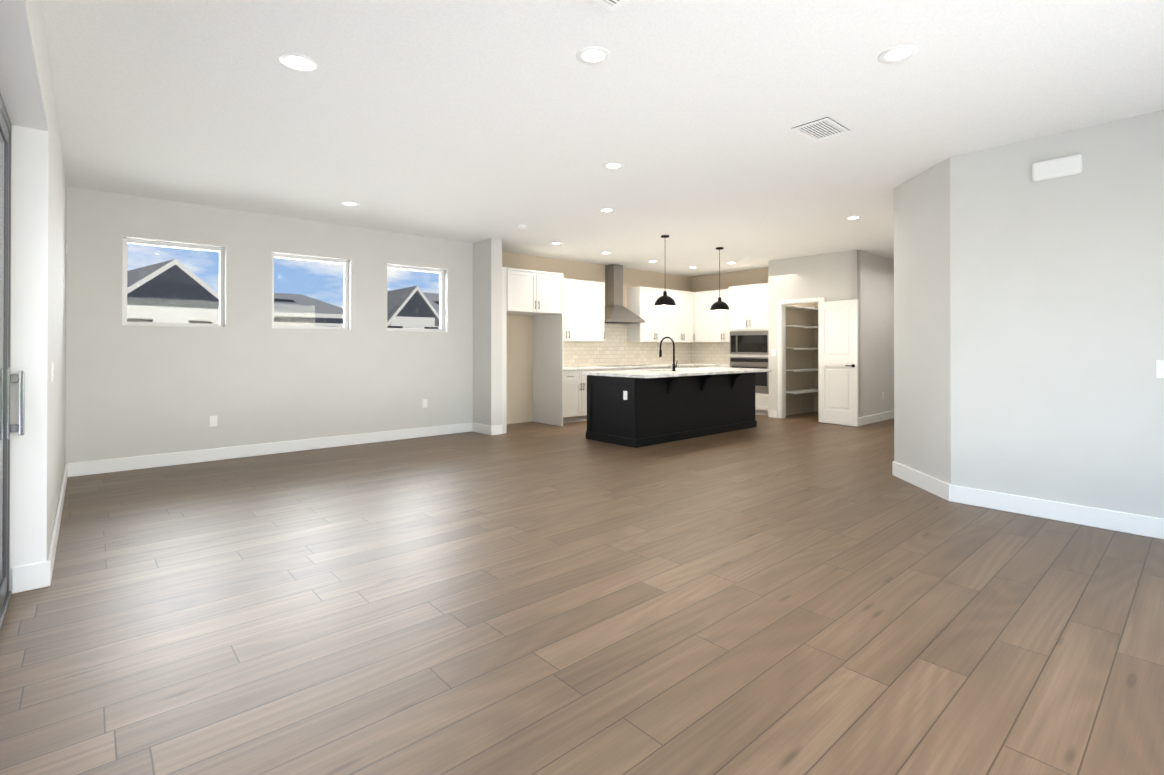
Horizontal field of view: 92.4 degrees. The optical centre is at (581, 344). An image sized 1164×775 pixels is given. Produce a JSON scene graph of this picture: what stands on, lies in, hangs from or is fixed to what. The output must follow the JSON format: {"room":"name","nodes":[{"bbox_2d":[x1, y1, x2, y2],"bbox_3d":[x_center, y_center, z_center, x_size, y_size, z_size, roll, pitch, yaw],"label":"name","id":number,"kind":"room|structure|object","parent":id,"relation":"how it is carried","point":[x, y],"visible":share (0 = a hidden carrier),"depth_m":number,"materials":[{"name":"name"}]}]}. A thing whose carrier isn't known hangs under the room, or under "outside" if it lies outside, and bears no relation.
{"room":"empty living room","nodes":[
{"label":"empty living room","id":0,"kind":"room"},
{"bbox_2d":[0,0,66,590],"bbox_3d":[-2.096,-0.143,1.940,0.250,2.830,9.500,0,0,-41],"label":"wall","id":1,"kind":"structure","parent":0,"point":[56,340],"depth_m":3.46,"materials":[{"name":"paint"}]},
{"bbox_2d":[0,94,24,629],"bbox_3d":[-1.094,0.063,0.756,0.155,2.407,5.594,0,0,-41],"label":"door frame","id":2,"kind":"structure","parent":1,"relation":"attached to","point":[7,379],"depth_m":2.78,"materials":[{"name":"white wood"}]},
{"bbox_2d":[0,0,47,590],"bbox_3d":[-1.029,0.061,0.816,0.136,2.410,5.598,0,0,-41],"label":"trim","id":3,"kind":"structure","parent":1,"relation":"attached to","point":[20,91],"depth_m":2.90,"materials":[{"name":"white"}]},
{"bbox_2d":[51,361,53,381],"bbox_3d":[-3.126,0.158,3.298,0.009,0.120,0.075,0,0,-41],"label":"light switch","id":4,"kind":"object","parent":1,"relation":"attached to","point":[52,369],"visible":1,"depth_m":3.27,"materials":[{"name":"white plastic"}]},
{"bbox_2d":[66,186,472,462],"bbox_3d":[-3.398,-0.120,6.996,4.500,2.830,0.200,0,0,-41],"label":"wall","id":5,"kind":"structure","parent":0,"point":[248,375],"depth_m":6.44,"materials":[{"name":"paint"}]},
{"bbox_2d":[122,236,225,327],"bbox_3d":[-4.414,-0.652,6.071,0.908,0.913,0.164,0,0,-41],"label":"window","id":6,"kind":"structure","parent":5,"relation":"in","point":[221,250],"depth_m":6.08,"materials":[{"name":"white plastic"}]},
{"bbox_2d":[209,416,216,426],"bbox_3d":[-4.108,0.851,6.224,0.075,0.120,0.009,0,0,-41],"label":"electrical outlet","id":7,"kind":"object","parent":5,"relation":"attached to","point":[212,421],"visible":1,"depth_m":6.22,"materials":[{"name":"white plastic"}]},
{"bbox_2d":[272,252,350,329],"bbox_3d":[-3.384,-0.648,6.982,0.918,0.913,0.164,0,0,-41],"label":"window","id":8,"kind":"structure","parent":5,"relation":"in","point":[346,313],"depth_m":7.10,"materials":[{"name":"white plastic"}]},
{"bbox_2d":[387,263,446,331],"bbox_3d":[-2.350,-0.644,7.897,0.898,0.913,0.164,0,0,-41],"label":"window","id":9,"kind":"structure","parent":5,"relation":"in","point":[443,304],"depth_m":8.11,"materials":[{"name":"white plastic"}]},
{"bbox_2d":[422,399,426,407],"bbox_3d":[-2.221,0.829,7.894,0.075,0.120,0.009,0,0,-41],"label":"electrical outlet","id":10,"kind":"object","parent":5,"relation":"attached to","point":[424,403],"visible":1,"depth_m":7.89,"materials":[{"name":"white plastic"}]},
{"bbox_2d":[11,410,1163,593],"bbox_3d":[2.515,1.222,5.980,12.280,0.135,9.150,0,0,-41],"label":"baseboard","id":11,"kind":"structure","parent":5,"relation":"attached to","point":[32,576],"depth_m":4.88,"materials":[{"name":"white wood"}]},
{"bbox_2d":[473,238,501,425],"bbox_3d":[-1.573,-0.114,8.464,0.180,2.830,1.020,0,0,-41],"label":"wall","id":12,"kind":"structure","parent":0,"point":[487,331],"depth_m":8.13,"materials":[{"name":"paint"}]},
{"bbox_2d":[0,411,1163,774],"bbox_3d":[2.344,1.351,6.195,12.550,0.120,10.000,0,0,-41],"label":"floor","id":13,"kind":"structure","parent":0,"point":[806,593],"depth_m":2.58,"materials":[{"name":"brown wood"}]},
{"bbox_2d":[534,367,605,425],"bbox_3d":[-0.195,0.869,9.667,1.120,0.875,0.630,0,0,-41],"label":"base cabinet","id":14,"kind":"object","parent":13,"relation":"on","point":[560,397],"depth_m":9.27,"materials":[{"name":"white wood"}]},
{"bbox_2d":[534,363,697,370],"bbox_3d":[1.012,0.416,10.730,4.334,0.038,0.640,0,0,-41],"label":"countertop","id":15,"kind":"structure","parent":14,"relation":"on","point":[678,364],"depth_m":9.57,"materials":[{"name":"white stone"}]},
{"bbox_2d":[606,364,645,366],"bbox_3d":[0.753,0.392,10.497,0.800,0.006,0.454,0,0,-41],"label":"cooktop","id":16,"kind":"object","parent":15,"relation":"in","point":[642,365],"depth_m":10.47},
{"bbox_2d":[606,367,649,370],"bbox_3d":[0.580,0.872,10.353,1.178,0.875,0.630,0,0,-41],"label":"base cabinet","id":17,"kind":"object","parent":13,"relation":"on","point":[607,368],"depth_m":10.10,"materials":[{"name":"white stone"}]},
{"bbox_2d":[650,367,677,368],"bbox_3d":[1.377,0.876,11.057,1.177,0.875,0.630,0,0,-41],"label":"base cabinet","id":18,"kind":"object","parent":13,"relation":"on","point":[650,367],"depth_m":10.79,"materials":[{"name":"white stone"}]},
{"bbox_2d":[586,373,756,447],"bbox_3d":[1.461,0.860,8.222,2.798,0.881,1.104,0,0,-41],"label":"kitchen island","id":19,"kind":"object","parent":13,"relation":"on","point":[637,408],"depth_m":7.55,"materials":[{"name":"black wood"}]},
{"bbox_2d":[583,367,770,376],"bbox_3d":[1.514,0.399,8.262,2.980,0.040,1.150,0,0,-41],"label":"island countertop","id":20,"kind":"structure","parent":19,"relation":"on","point":[707,372],"depth_m":7.68,"materials":[{"name":"white stone"}]},
{"bbox_2d":[659,337,678,368],"bbox_3d":[1.257,0.128,8.110,0.111,0.497,0.301,0,0,-41],"label":"faucet","id":21,"kind":"object","parent":20,"relation":"on","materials":[{"name":"black metal"}]},
{"bbox_2d":[726,283,768,415],"bbox_3d":[3.408,0.092,10.743,0.730,2.440,0.886,0,0,-41],"label":"tall cabinet","id":22,"kind":"object","parent":13,"relation":"on","point":[747,332],"depth_m":10.47,"materials":[{"name":"white wood"}]},
{"bbox_2d":[698,363,725,366],"bbox_3d":[2.878,0.419,11.409,0.640,0.038,0.813,0,0,-41],"label":"countertop","id":23,"kind":"structure","parent":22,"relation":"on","point":[699,364],"depth_m":11.31,"materials":[{"name":"white stone"}]},
{"bbox_2d":[502,251,690,423],"bbox_3d":[0.346,-0.103,10.709,5.670,2.830,0.200,0,0,-41],"label":"wall","id":24,"kind":"structure","parent":0,"point":[519,368],"depth_m":9.48,"materials":[{"name":"paint"}]},
{"bbox_2d":[502,267,565,314],"bbox_3d":[-0.968,-0.817,8.866,1.066,0.640,0.816,0,0,-41],"label":"upper cabinet","id":25,"kind":"object","parent":24,"relation":"attached to","point":[559,308],"depth_m":8.53,"materials":[{"name":"white wood"}]},
{"bbox_2d":[534,279,589,342],"bbox_3d":[-0.351,-0.598,9.723,0.952,1.070,0.350,0,0,-41],"label":"upper cabinet","id":26,"kind":"object","parent":24,"relation":"attached to","point":[575,325],"depth_m":9.64,"materials":[{"name":"white wood"}]},
{"bbox_2d":[590,281,604,341],"bbox_3d":[0.110,-0.596,10.130,0.505,1.070,0.350,0,0,-41],"label":"upper cabinet","id":27,"kind":"object","parent":24,"relation":"attached to","point":[597,290],"depth_m":10.06,"materials":[{"name":"white wood"}]},
{"bbox_2d":[605,264,644,323],"bbox_3d":[0.704,-0.966,10.557,0.900,1.101,0.500,0,0,-41],"label":"range hood","id":28,"kind":"object","parent":24,"relation":"attached to","point":[616,311],"visible":0.79,"depth_m":10.54,"materials":[{"name":"silver metal"}]},
{"bbox_2d":[563,323,690,366],"bbox_3d":[0.801,-0.025,10.975,4.336,0.845,0.004,0,0,-41],"label":"backsplash","id":29,"kind":"structure","parent":24,"relation":"attached to","point":[615,347],"depth_m":10.91,"materials":[{"name":"tile"}]},
{"bbox_2d":[627,287,669,341],"bbox_3d":[1.352,-0.591,11.229,0.911,1.070,0.350,0,0,-41],"label":"upper cabinet","id":30,"kind":"object","parent":24,"relation":"attached to","point":[641,301],"depth_m":11.00,"materials":[{"name":"white wood"}]},
{"bbox_2d":[670,290,681,341],"bbox_3d":[1.811,-0.589,11.635,0.541,1.070,0.350,0,0,-41],"label":"upper cabinet","id":31,"kind":"object","parent":24,"relation":"attached to","point":[676,311],"depth_m":11.54,"materials":[{"name":"white wood"}]},
{"bbox_2d":[682,291,693,341],"bbox_3d":[2.122,-0.588,11.884,0.485,1.070,0.389,0,0,-41],"label":"upper cabinet","id":32,"kind":"object","parent":24,"relation":"attached to","point":[687,297],"depth_m":11.78,"materials":[{"name":"white wood"}]},
{"bbox_2d":[42,0,1163,276],"bbox_3d":[2.344,-1.614,6.209,12.550,0.150,10.000,0,0,-41],"label":"ceiling","id":33,"kind":"structure","parent":0,"point":[468,120],"depth_m":3.63,"materials":[{"name":"paint"}]},
{"bbox_2d":[279,53,316,70],"bbox_3d":[-1.557,-1.551,3.064,0.190,0.004,0.190,0,0,-41],"label":"recessed light","id":34,"kind":"object","parent":33,"relation":"in","point":[296,61],"visible":1,"depth_m":3.06,"materials":[{"name":"white plastic"}]},
{"bbox_2d":[341,201,359,205],"bbox_3d":[-2.526,-1.537,6.092,0.190,0.004,0.190,0,0,-41],"label":"recessed light","id":35,"kind":"object","parent":33,"relation":"in","point":[347,203],"visible":0.98,"depth_m":6.08,"materials":[{"name":"white plastic"}]},
{"bbox_2d":[516,224,525,228],"bbox_3d":[-0.780,-1.517,7.182,0.130,0.034,0.130,0,0,-41],"label":"smoke detector","id":36,"kind":"object","parent":33,"relation":"attached to","point":[520,226],"visible":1,"depth_m":7.14,"materials":[{"name":"white plastic"}]},
{"bbox_2d":[576,46,610,64],"bbox_3d":[0.062,-1.551,3.001,0.190,0.004,0.190,0,0,-41],"label":"recessed light","id":37,"kind":"object","parent":33,"relation":"in","point":[593,55],"visible":1,"depth_m":3.00,"materials":[{"name":"white plastic"}]},
{"bbox_2d":[598,208,614,212],"bbox_3d":[0.283,-1.535,6.388,0.190,0.004,0.190,0,0,-41],"label":"recessed light","id":38,"kind":"object","parent":33,"relation":"in","point":[606,210],"visible":1,"depth_m":6.39,"materials":[{"name":"white plastic"}]},
{"bbox_2d":[593,0,629,10],"bbox_3d":[0.094,-1.551,2.375,0.360,0.010,0.260,0,0,-41],"label":"ceiling vent","id":39,"kind":"object","parent":33,"relation":"in","point":[612,5],"visible":0.96,"depth_m":2.53,"materials":[{"name":"grey metal"}]},
{"bbox_2d":[603,162,624,169],"bbox_3d":[0.272,-1.543,4.816,0.190,0.004,0.190,0,0,-41],"label":"recessed light","id":40,"kind":"object","parent":33,"relation":"in","point":[614,165],"visible":1,"depth_m":4.81,"materials":[{"name":"white plastic"}]},
{"bbox_2d":[654,235,675,306],"bbox_3d":[1.165,-1.035,7.833,0.300,0.987,0.300,0,0,-41],"label":"pendant light","id":41,"kind":"object","parent":33,"relation":"hanging from","point":[664,300],"visible":1,"depth_m":7.75,"materials":[{"name":"black metal"}]},
{"bbox_2d":[710,247,729,310],"bbox_3d":[2.166,-1.031,8.785,0.300,0.987,0.300,0,0,-41],"label":"pendant light","id":42,"kind":"object","parent":33,"relation":"hanging from","point":[719,305],"visible":1,"depth_m":8.73,"materials":[{"name":"black metal"}]},
{"bbox_2d":[791,117,849,141],"bbox_3d":[1.718,-1.544,4.012,0.360,0.010,0.260,0,0,-41],"label":"ceiling vent","id":43,"kind":"object","parent":33,"relation":"in","point":[822,129],"visible":1,"depth_m":3.99,"materials":[{"name":"grey metal"}]},
{"bbox_2d":[845,216,861,219],"bbox_3d":[3.281,-1.534,6.757,0.190,0.004,0.190,0,0,-41],"label":"recessed light","id":44,"kind":"object","parent":33,"relation":"in","point":[852,217],"visible":0.98,"depth_m":6.74,"materials":[{"name":"white plastic"}]},
{"bbox_2d":[878,45,918,63],"bbox_3d":[1.690,-1.551,2.986,0.190,0.004,0.190,0,0,-41],"label":"recessed light","id":45,"kind":"object","parent":33,"relation":"in","point":[898,54],"visible":1,"depth_m":2.98,"materials":[{"name":"white plastic"}]},
{"bbox_2d":[691,268,767,291],"bbox_3d":[3.258,-0.099,11.583,0.150,2.830,2.350,0,0,-41],"label":"wall","id":46,"kind":"structure","parent":0,"point":[727,280],"depth_m":11.69,"materials":[{"name":"paint"}]},
{"bbox_2d":[694,291,709,341],"bbox_3d":[2.640,-0.588,11.872,0.389,1.070,0.432,0,0,-41],"label":"upper cabinet","id":47,"kind":"object","parent":46,"relation":"attached to","point":[701,300],"depth_m":11.77,"materials":[{"name":"white wood"}]},
{"bbox_2d":[691,343,728,362],"bbox_3d":[2.910,0.174,11.859,0.004,0.455,1.440,0,0,-41],"label":"backsplash","id":48,"kind":"structure","parent":46,"relation":"attached to","point":[700,352],"depth_m":12.03,"materials":[{"name":"tile"}]},
{"bbox_2d":[710,289,725,341],"bbox_3d":[2.989,-0.590,11.507,0.350,1.070,0.805,0,0,-41],"label":"upper cabinet","id":49,"kind":"object","parent":46,"relation":"attached to","point":[717,319],"depth_m":11.48,"materials":[{"name":"white wood"}]},
{"bbox_2d":[768,261,771,409],"bbox_3d":[4.020,-0.104,10.608,1.600,2.830,0.120,0,0,-41],"label":"wall","id":50,"kind":"structure","parent":0,"point":[769,262],"depth_m":10.10,"materials":[{"name":"paint"}]},
{"bbox_2d":[785,305,817,309],"bbox_3d":[4.161,-0.680,10.452,1.350,0.030,0.295,0,0,-41],"label":"shelf","id":51,"kind":"object","parent":50,"relation":"attached to","point":[805,308],"visible":0.52,"depth_m":10.11,"materials":[{"name":"white wood"}]},
{"bbox_2d":[786,388,817,394],"bbox_3d":[4.161,0.870,10.444,1.350,0.030,0.295,0,0,-41],"label":"shelf","id":52,"kind":"object","parent":50,"relation":"attached to","point":[803,391],"visible":0.5,"depth_m":10.24,"materials":[{"name":"white wood"}]},
{"bbox_2d":[786,368,817,371],"bbox_3d":[4.161,0.470,10.446,1.350,0.030,0.295,0,0,-41],"label":"shelf","id":53,"kind":"object","parent":50,"relation":"attached to","point":[805,369],"visible":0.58,"depth_m":10.11,"materials":[{"name":"white wood"}]},
{"bbox_2d":[786,325,817,328],"bbox_3d":[4.161,-0.330,10.450,1.350,0.030,0.295,0,0,-41],"label":"shelf","id":54,"kind":"object","parent":50,"relation":"attached to","point":[803,326],"visible":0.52,"depth_m":10.12,"materials":[{"name":"white wood"}]},
{"bbox_2d":[772,250,860,416],"bbox_3d":[3.983,-0.109,9.534,0.120,2.830,1.440,0,0,-41],"label":"wall","id":55,"kind":"structure","parent":0,"point":[828,276],"depth_m":10.00,"materials":[{"name":"paint"}]},
{"bbox_2d":[778,297,824,422],"bbox_3d":[3.825,0.255,9.699,0.136,2.105,0.850,0,0,-41],"label":"door frame","id":56,"kind":"structure","parent":55,"relation":"attached to","point":[781,359],"depth_m":9.94,"materials":[{"name":"white wood"}]},
{"bbox_2d":[818,299,858,426],"bbox_3d":[4.150,0.288,9.085,0.182,2.008,0.690,0,0,-41],"label":"pantry door","id":57,"kind":"structure","parent":55,"relation":"in","point":[838,384],"depth_m":9.07,"materials":[{"name":"white wood"}]},
{"bbox_2d":[849,250,893,416],"bbox_3d":[5.461,-0.107,9.961,2.900,2.830,0.120,0,0,-41],"label":"wall","id":58,"kind":"structure","parent":0,"point":[876,315],"depth_m":9.46,"materials":[{"name":"paint"}]},
{"bbox_2d":[894,110,1163,518],"bbox_3d":[6.474,-0.126,5.850,6.830,2.830,4.000,0,0,-41],"label":"wall block","id":59,"kind":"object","parent":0,"point":[1028,331],"visible":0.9,"depth_m":4.16,"materials":[{"name":"paint"}]},
{"bbox_2d":[1032,154,1081,180],"bbox_3d":[3.462,-1.289,4.072,0.044,0.140,0.280,0,0,-41],"label":"door chime","id":60,"kind":"object","parent":59,"relation":"attached to","point":[1058,167],"visible":0.96,"depth_m":4.05,"materials":[{"name":"white plastic"}]},
{"bbox_2d":[1156,360,1163,377],"bbox_3d":[3.847,0.159,3.658,0.009,0.120,0.120,0,0,-41],"label":"light switch","id":61,"kind":"object","parent":59,"relation":"attached to","point":[1159,368],"visible":1,"depth_m":3.69,"materials":[{"name":"white plastic"}]},
{"label":"outside","id":62,"kind":"structure","parent":0,"visible":0},
{"bbox_3d":[-9.255,1.468,25.306,100.000,0.140,110.000,0,0,-41],"label":"ground","id":63,"kind":"structure","parent":62,"visible":0},
{"bbox_2d":[127,259,218,323],"bbox_3d":[-22.726,-1.032,23.068,12.910,5.000,12.100,0,0,37],"label":"house","id":64,"kind":"structure","parent":63,"relation":"on","point":[196,312],"depth_m":21.93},
{"bbox_2d":[274,293,342,326],"bbox_3d":[-16.838,-0.694,31.285,5.550,4.400,9.910,0,0,-41],"label":"house","id":65,"kind":"structure","parent":63,"relation":"on","point":[333,314],"depth_m":28.49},
{"bbox_2d":[387,286,439,328],"bbox_3d":[-9.621,-0.972,36.069,11.200,5.000,12.310,0,0,-41],"label":"house","id":66,"kind":"structure","parent":63,"relation":"on","point":[419,308],"depth_m":29.31,"materials":[{"name":"grey"}]}
]}

